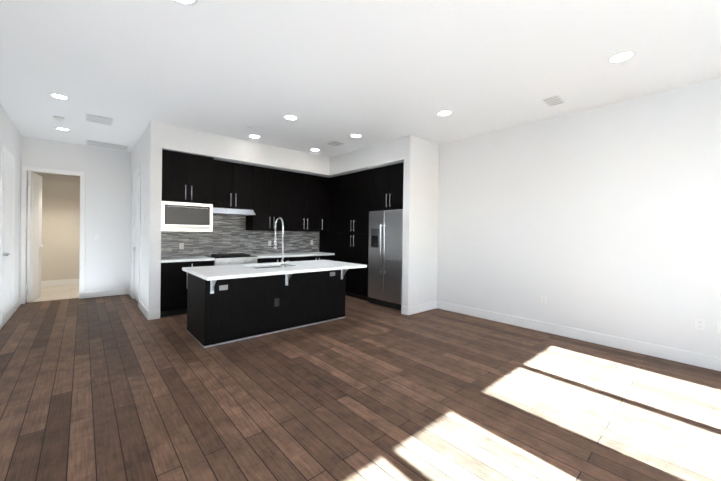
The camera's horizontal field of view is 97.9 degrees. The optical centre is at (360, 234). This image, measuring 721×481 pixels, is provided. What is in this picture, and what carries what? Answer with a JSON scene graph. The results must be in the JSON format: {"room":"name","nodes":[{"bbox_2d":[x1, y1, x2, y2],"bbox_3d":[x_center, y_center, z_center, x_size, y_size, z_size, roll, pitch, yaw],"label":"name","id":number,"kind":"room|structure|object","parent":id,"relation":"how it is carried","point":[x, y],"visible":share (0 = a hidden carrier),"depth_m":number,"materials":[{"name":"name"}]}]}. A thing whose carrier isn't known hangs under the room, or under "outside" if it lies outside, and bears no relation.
{"room":"kitchen","nodes":[
{"label":"kitchen","id":0,"kind":"room"},
{"bbox_2d":[0,104,21,302],"bbox_3d":[-4.933,-0.234,4.219,0.120,3.050,3.800,1,0,-41],"label":"wall","id":1,"kind":"structure","parent":0,"point":[10,137],"depth_m":5.27,"materials":[{"name":"white paint"}]},
{"bbox_2d":[0,144,14,328],"bbox_3d":[-5.233,0.028,4.658,0.016,2.515,1.080,1,0,-41],"label":"door frame","id":2,"kind":"structure","parent":1,"relation":"attached to","point":[2,147],"depth_m":4.26,"materials":[{"name":"white wood"}]},
{"bbox_2d":[1,150,14,326],"bbox_3d":[-5.213,0.058,4.684,0.075,2.430,0.954,1,0,-41],"label":"entry door","id":3,"kind":"structure","parent":1,"relation":"in","point":[8,235],"depth_m":4.62,"materials":[{"name":"white wood"}]},
{"bbox_2d":[1,297,20,327],"bbox_3d":[-4.898,1.222,4.263,0.015,0.140,3.785,1,0,-41],"label":"baseboard","id":4,"kind":"structure","parent":1,"relation":"attached to","point":[18,302],"depth_m":5.38,"materials":[{"name":"white"}]},
{"bbox_2d":[26,171,27,283],"bbox_3d":[-7.080,-0.098,6.508,0.120,2.700,2.230,1,0,-41],"label":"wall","id":5,"kind":"structure","parent":0,"point":[26,228],"depth_m":7.01,"materials":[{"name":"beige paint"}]},
{"bbox_2d":[26,284,78,302],"bbox_3d":[-6.549,1.308,7.000,1.650,0.100,2.230,1,0,-41],"label":"floor","id":6,"kind":"structure","parent":0,"point":[59,292],"depth_m":6.71,"materials":[{"name":"beige carpet"}]},
{"bbox_2d":[33,172,79,280],"bbox_3d":[-7.247,-0.105,7.768,1.540,2.700,0.120,1,0,-41],"label":"wall","id":7,"kind":"structure","parent":0,"point":[60,251],"depth_m":7.64,"materials":[{"name":"beige paint"}]},
{"bbox_2d":[41,278,78,285],"bbox_3d":[-7.222,1.176,7.717,1.230,0.140,0.020,1,0,-41],"label":"baseboard","id":8,"kind":"structure","parent":7,"relation":"attached to","point":[65,281],"depth_m":7.63,"materials":[{"name":"white wood"}]},
{"bbox_2d":[20,136,130,297],"bbox_3d":[-5.572,-0.251,6.270,1.880,3.050,0.120,1,0,-41],"label":"wall","id":9,"kind":"structure","parent":0,"point":[107,204],"depth_m":6.42,"materials":[{"name":"white paint"}]},
{"bbox_2d":[27,171,44,301],"bbox_3d":[-6.337,0.040,6.110,0.154,2.425,0.742,1,0,-34],"label":"hall door","id":10,"kind":"structure","parent":9,"relation":"in","point":[35,246],"depth_m":6.03,"materials":[{"name":"white wood"}]},
{"bbox_2d":[20,165,85,303],"bbox_3d":[-5.855,0.014,6.013,0.870,2.515,0.136,1,0,-41],"label":"door frame","id":11,"kind":"structure","parent":9,"relation":"attached to","point":[25,169],"depth_m":5.85,"materials":[{"name":"white wood"}]},
{"bbox_2d":[85,287,128,297],"bbox_3d":[-5.227,1.208,6.506,0.725,0.140,0.018,1,0,-41],"label":"baseboard","id":12,"kind":"structure","parent":9,"relation":"attached to","point":[118,291],"depth_m":6.48,"materials":[{"name":"white wood"}]},
{"bbox_2d":[130,121,161,310],"bbox_3d":[-4.027,-0.227,5.828,0.150,3.050,2.590,1,0,-41],"label":"wall","id":13,"kind":"structure","parent":0,"point":[146,154],"depth_m":4.90,"materials":[{"name":"white paint"}]},
{"bbox_2d":[132,175,138,301],"bbox_3d":[-4.214,0.073,5.986,0.154,2.418,0.880,1,0,-41],"label":"closet door","id":14,"kind":"structure","parent":13,"relation":"in","point":[136,248],"depth_m":6.12,"materials":[{"name":"white wood"}]},
{"bbox_2d":[132,166,140,306],"bbox_3d":[-4.199,0.037,6.007,0.166,2.515,1.030,1,0,-41],"label":"door frame","id":15,"kind":"structure","parent":13,"relation":"attached to","point":[137,172],"depth_m":6.28,"materials":[{"name":"white wood"}]},
{"bbox_2d":[139,300,148,319],"bbox_3d":[-3.583,1.237,5.183,0.015,0.140,1.030,1,0,-41],"label":"baseboard","id":16,"kind":"structure","parent":13,"relation":"attached to","point":[144,310],"depth_m":5.05,"materials":[{"name":"white wood"}]},
{"bbox_2d":[162,150,213,205],"bbox_3d":[-3.031,-0.937,5.414,0.778,0.810,0.527,1,0,-41],"label":"upper cabinet","id":17,"kind":"object","parent":13,"relation":"attached to","point":[188,178],"depth_m":5.21,"materials":[{"name":"black wood"}]},
{"bbox_2d":[161,201,212,231],"bbox_3d":[-3.023,-0.288,5.397,0.774,0.480,0.578,1,0,-41],"label":"microwave","id":18,"kind":"object","parent":17,"relation":"attached to","point":[186,217],"visible":0.83,"depth_m":5.19,"materials":[{"name":"white metal"}]},
{"bbox_2d":[161,214,318,256],"bbox_3d":[-2.254,-0.066,6.476,3.363,0.948,0.010,1,0,-41],"label":"backsplash","id":19,"kind":"structure","parent":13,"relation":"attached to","point":[229,234],"depth_m":6.22,"materials":[{"name":"tile"}]},
{"bbox_2d":[179,243,183,248],"bbox_3d":[-3.205,0.210,5.626,0.070,0.115,0.008,1,0,-41],"label":"outlet","id":20,"kind":"object","parent":19,"relation":"attached to","point":[181,245],"visible":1,"depth_m":5.62,"materials":[{"name":"white plastic"}]},
{"bbox_2d":[213,160,253,209],"bbox_3d":[-2.497,-0.909,5.987,0.779,0.855,0.377,1,0,-41],"label":"upper cabinet","id":21,"kind":"object","parent":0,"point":[233,182],"depth_m":5.85,"materials":[{"name":"black wood"}]},
{"bbox_2d":[213,207,255,215],"bbox_3d":[-2.460,-0.424,5.940,0.774,0.104,0.507,1,0,-41],"label":"range hood","id":22,"kind":"object","parent":21,"relation":"attached to","point":[229,211],"visible":0.71,"depth_m":5.80,"materials":[{"name":"silver metal"}]},
{"bbox_2d":[162,123,333,177],"bbox_3d":[-1.783,-1.528,6.470,4.040,0.390,0.610,1,0,-41],"label":"soffit","id":23,"kind":"structure","parent":0,"point":[216,146],"depth_m":5.72,"materials":[{"name":"white paint"}]},
{"bbox_2d":[246,166,289,229],"bbox_3d":[-1.919,-0.703,6.502,0.769,1.256,0.377,1,0,-41],"label":"upper cabinet","id":24,"kind":"object","parent":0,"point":[271,186],"depth_m":6.34,"materials":[{"name":"black wood"}]},
{"bbox_2d":[290,172,321,231],"bbox_3d":[-1.335,-0.697,7.018,0.789,1.256,0.377,1,0,-41],"label":"upper cabinet","id":25,"kind":"object","parent":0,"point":[294,201],"depth_m":6.88,"materials":[{"name":"black wood"}]},
{"bbox_2d":[322,177,328,231],"bbox_3d":[-0.948,-0.692,7.360,0.245,1.256,0.377,1,0,-41],"label":"upper cabinet","id":26,"kind":"object","parent":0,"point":[325,181],"depth_m":7.23,"materials":[{"name":"black wood"}]},
{"bbox_2d":[0,294,720,480],"bbox_3d":[-0.530,1.406,3.600,6.160,0.100,10.840,1,0,-41],"label":"floor","id":27,"kind":"structure","parent":0,"point":[114,388],"depth_m":2.54,"materials":[{"name":"brown wood"}]},
{"bbox_2d":[160,260,213,316],"bbox_3d":[-3.032,0.880,5.397,0.783,0.868,0.618,1,0,-41],"label":"base cabinet","id":28,"kind":"object","parent":27,"relation":"on","point":[173,294],"depth_m":5.04,"materials":[{"name":"black wood"}]},
{"bbox_2d":[204,253,256,265],"bbox_3d":[-2.423,0.848,5.882,0.760,0.945,0.674,1,0,-41],"label":"range","id":29,"kind":"object","parent":27,"relation":"on","point":[231,259],"visible":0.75,"depth_m":5.68,"materials":[{"name":"silver metal"}]},
{"bbox_2d":[187,264,352,347],"bbox_3d":[-1.192,0.925,4.654,2.241,0.835,1.108,1,0,-41],"label":"kitchen island","id":30,"kind":"object","parent":27,"relation":"on","point":[230,303],"depth_m":4.17,"materials":[{"name":"black wood"}]},
{"bbox_2d":[194,264,365,279],"bbox_3d":[-0.938,0.492,4.373,2.360,0.041,0.480,1,0,-41],"label":"island countertop","id":31,"kind":"structure","parent":30,"relation":"on","point":[235,273],"depth_m":4.08,"materials":[{"name":"white stone"}]},
{"bbox_2d":[273,217,288,267],"bbox_3d":[-1.128,0.112,4.484,0.130,0.711,0.284,1,0,-41],"label":"faucet","id":32,"kind":"object","parent":31,"relation":"on","point":[282,264],"visible":1,"depth_m":4.37,"materials":[{"name":"silver metal"}]},
{"bbox_2d":[257,257,299,262],"bbox_3d":[-1.827,0.892,6.463,0.895,0.868,0.618,1,0,-41],"label":"base cabinet","id":33,"kind":"object","parent":27,"relation":"on","point":[259,260],"depth_m":6.18,"materials":[{"name":"black wood"}]},
{"bbox_2d":[300,255,333,260],"bbox_3d":[-1.149,0.900,7.062,0.915,0.868,0.618,1,0,-41],"label":"base cabinet","id":34,"kind":"object","parent":27,"relation":"on","point":[327,257],"depth_m":6.83,"materials":[{"name":"black wood"}]},
{"bbox_2d":[161,252,334,262],"bbox_3d":[-2.052,0.434,6.242,3.363,0.040,0.639,1,0,-41],"label":"countertop","id":35,"kind":"structure","parent":34,"relation":"on","point":[203,258],"depth_m":6.03,"materials":[{"name":"white stone"}]},
{"bbox_2d":[319,176,338,260],"bbox_3d":[-0.507,0.013,7.549,0.666,2.656,0.719,1,0,-41],"label":"tall cabinet","id":36,"kind":"object","parent":27,"relation":"on","point":[326,239],"depth_m":7.24,"materials":[{"name":"black wood"}]},
{"bbox_2d":[335,170,382,300],"bbox_3d":[0.093,0.024,6.870,0.666,2.656,1.094,1,0,-41],"label":"tall cabinet","id":37,"kind":"object","parent":27,"relation":"on","point":[355,198],"depth_m":6.61,"materials":[{"name":"black wood"}]},
{"bbox_2d":[368,209,402,309],"bbox_3d":[0.702,0.453,6.062,0.766,1.790,0.918,1,0,-41],"label":"fridge","id":38,"kind":"object","parent":27,"relation":"on","point":[385,258],"visible":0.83,"depth_m":5.82,"materials":[{"name":"grey metal"}]},
{"bbox_2d":[0,0,720,157],"bbox_3d":[-0.486,-1.744,3.588,6.160,0.100,10.840,1,0,-41],"label":"ceiling","id":39,"kind":"structure","parent":0,"point":[371,72],"depth_m":3.11,"materials":[{"name":"white paint"}]},
{"bbox_2d":[53,116,64,120],"bbox_3d":[-4.540,-1.736,4.729,0.130,0.038,0.130,1,0,-41],"label":"smoke detector","id":40,"kind":"object","parent":39,"relation":"attached to","point":[58,118],"visible":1,"depth_m":4.70,"materials":[{"name":"white plastic"}]},
{"bbox_2d":[49,93,69,99],"bbox_3d":[-3.800,-1.739,3.968,0.184,0.006,0.184,1,0,-41],"label":"recessed light","id":41,"kind":"object","parent":39,"relation":"in","point":[59,96],"visible":0.96,"depth_m":3.96,"materials":[{"name":"white"}]},
{"bbox_2d":[55,127,69,130],"bbox_3d":[-4.982,-1.760,5.258,0.184,0.006,0.184,1,0,-41],"label":"recessed light","id":42,"kind":"object","parent":39,"relation":"in","point":[61,128],"visible":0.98,"depth_m":5.27,"materials":[{"name":"white"}]},
{"bbox_2d":[85,114,113,125],"bbox_3d":[-3.977,-1.743,4.786,0.320,0.009,0.380,1,0,-41],"label":"ceiling vent","id":43,"kind":"object","parent":39,"relation":"in","point":[98,119],"visible":0.96,"depth_m":4.76,"materials":[{"name":"white metal"}]},
{"bbox_2d":[86,140,128,150],"bbox_3d":[-5.014,-1.763,6.231,0.640,0.009,0.440,1,0,-41],"label":"ceiling vent","id":44,"kind":"object","parent":39,"relation":"in","point":[105,144],"visible":1,"depth_m":6.22,"materials":[{"name":"white metal"}]},
{"bbox_2d":[173,0,196,5],"bbox_3d":[-1.272,-1.697,2.226,0.204,0.006,0.204,1,0,-41],"label":"recessed light","id":45,"kind":"object","parent":39,"relation":"in","point":[188,2],"visible":1,"depth_m":2.29,"materials":[{"name":"white"}]},
{"bbox_2d":[248,135,260,137],"bbox_3d":[-1.863,-1.718,5.521,0.204,0.006,0.204,1,0,-41],"label":"recessed light","id":46,"kind":"object","parent":39,"relation":"in","point":[253,136],"visible":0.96,"depth_m":5.52,"materials":[{"name":"white"}]},
{"bbox_2d":[283,115,297,119],"bbox_3d":[-1.021,-1.702,4.584,0.204,0.006,0.204,1,0,-41],"label":"recessed light","id":47,"kind":"object","parent":39,"relation":"in","point":[290,117],"visible":1,"depth_m":4.58,"materials":[{"name":"white"}]},
{"bbox_2d":[326,141,344,145],"bbox_3d":[-0.474,-1.698,5.882,0.260,0.009,0.260,1,0,-41],"label":"ceiling vent","id":48,"kind":"object","parent":39,"relation":"in","point":[335,143],"visible":0.98,"depth_m":5.86,"materials":[{"name":"white metal"}]},
{"bbox_2d":[350,134,361,137],"bbox_3d":[-0.078,-1.692,5.405,0.204,0.006,0.204,1,0,-41],"label":"recessed light","id":49,"kind":"object","parent":39,"relation":"in","point":[355,135],"visible":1,"depth_m":5.38,"materials":[{"name":"white"}]},
{"bbox_2d":[437,110,451,115],"bbox_3d":[1.160,-1.671,4.337,0.204,0.006,0.204,1,0,-41],"label":"recessed light","id":50,"kind":"object","parent":39,"relation":"in","point":[444,113],"visible":1,"depth_m":4.34,"materials":[{"name":"white"}]},
{"bbox_2d":[542,95,564,106],"bbox_3d":[2.394,-1.650,3.893,0.280,0.009,0.180,1,0,-41],"label":"ceiling vent","id":51,"kind":"object","parent":39,"relation":"in","point":[553,100],"visible":0.96,"depth_m":3.88,"materials":[{"name":"white metal"}]},
{"bbox_2d":[608,50,635,62],"bbox_3d":[2.426,-1.647,2.921,0.204,0.006,0.204,1,0,-41],"label":"recessed light","id":52,"kind":"object","parent":39,"relation":"in","point":[623,56],"visible":1,"depth_m":2.91,"materials":[{"name":"white"}]},
{"bbox_2d":[330,137,403,176],"bbox_3d":[0.343,-1.498,6.488,0.830,0.390,2.160,1,0,-41],"label":"soffit","id":53,"kind":"structure","parent":0,"point":[391,152],"depth_m":6.07,"materials":[{"name":"white paint"}]},
{"bbox_2d":[402,135,438,306],"bbox_3d":[1.086,-0.155,5.632,0.830,3.050,0.140,1,0,-41],"label":"wall","id":54,"kind":"structure","parent":0,"point":[420,213],"depth_m":5.50,"materials":[{"name":"white paint"}]},
{"bbox_2d":[371,162,403,210],"bbox_3d":[0.788,-0.879,6.096,0.666,0.825,0.959,1,0,-41],"label":"upper cabinet","id":55,"kind":"object","parent":54,"relation":"attached to","point":[386,181],"depth_m":5.91,"materials":[{"name":"black wood"}]},
{"bbox_2d":[405,301,436,314],"bbox_3d":[1.097,1.301,5.560,0.805,0.140,0.018,1,0,-41],"label":"baseboard","id":56,"kind":"structure","parent":54,"relation":"attached to","point":[423,307],"depth_m":5.51,"materials":[{"name":"white wood"}]},
{"bbox_2d":[437,77,720,357],"bbox_3d":[2.409,-0.133,4.853,0.120,3.050,8.860,1,0,-41],"label":"wall","id":57,"kind":"structure","parent":0,"point":[605,219],"depth_m":4.03,"materials":[{"name":"white paint"}]},
{"bbox_2d":[541,296,545,304],"bbox_3d":[2.624,0.947,4.500,0.008,0.115,0.070,1,0,-41],"label":"outlet","id":58,"kind":"object","parent":57,"relation":"attached to","point":[543,299],"visible":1,"depth_m":4.50,"materials":[{"name":"white plastic"}]},
{"bbox_2d":[437,301,720,370],"bbox_3d":[3.304,1.339,3.720,0.018,0.140,5.700,1,0,-41],"label":"baseboard","id":59,"kind":"structure","parent":57,"relation":"attached to","point":[690,358],"depth_m":4.01,"materials":[{"name":"white wood"}]},
{"bbox_2d":[695,318,704,329],"bbox_3d":[3.631,0.965,3.361,0.008,0.115,0.070,1,0,-41],"label":"outlet","id":60,"kind":"object","parent":57,"relation":"attached to","point":[699,324],"visible":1,"depth_m":3.36,"materials":[{"name":"white plastic"}]},
{"bbox_2d":[717,322,720,332],"bbox_3d":[3.737,0.967,3.242,0.008,0.115,0.070,1,0,-41],"label":"outlet","id":61,"kind":"object","parent":57,"relation":"attached to","point":[719,328],"visible":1,"depth_m":3.26,"materials":[{"name":"white plastic"}]}
]}

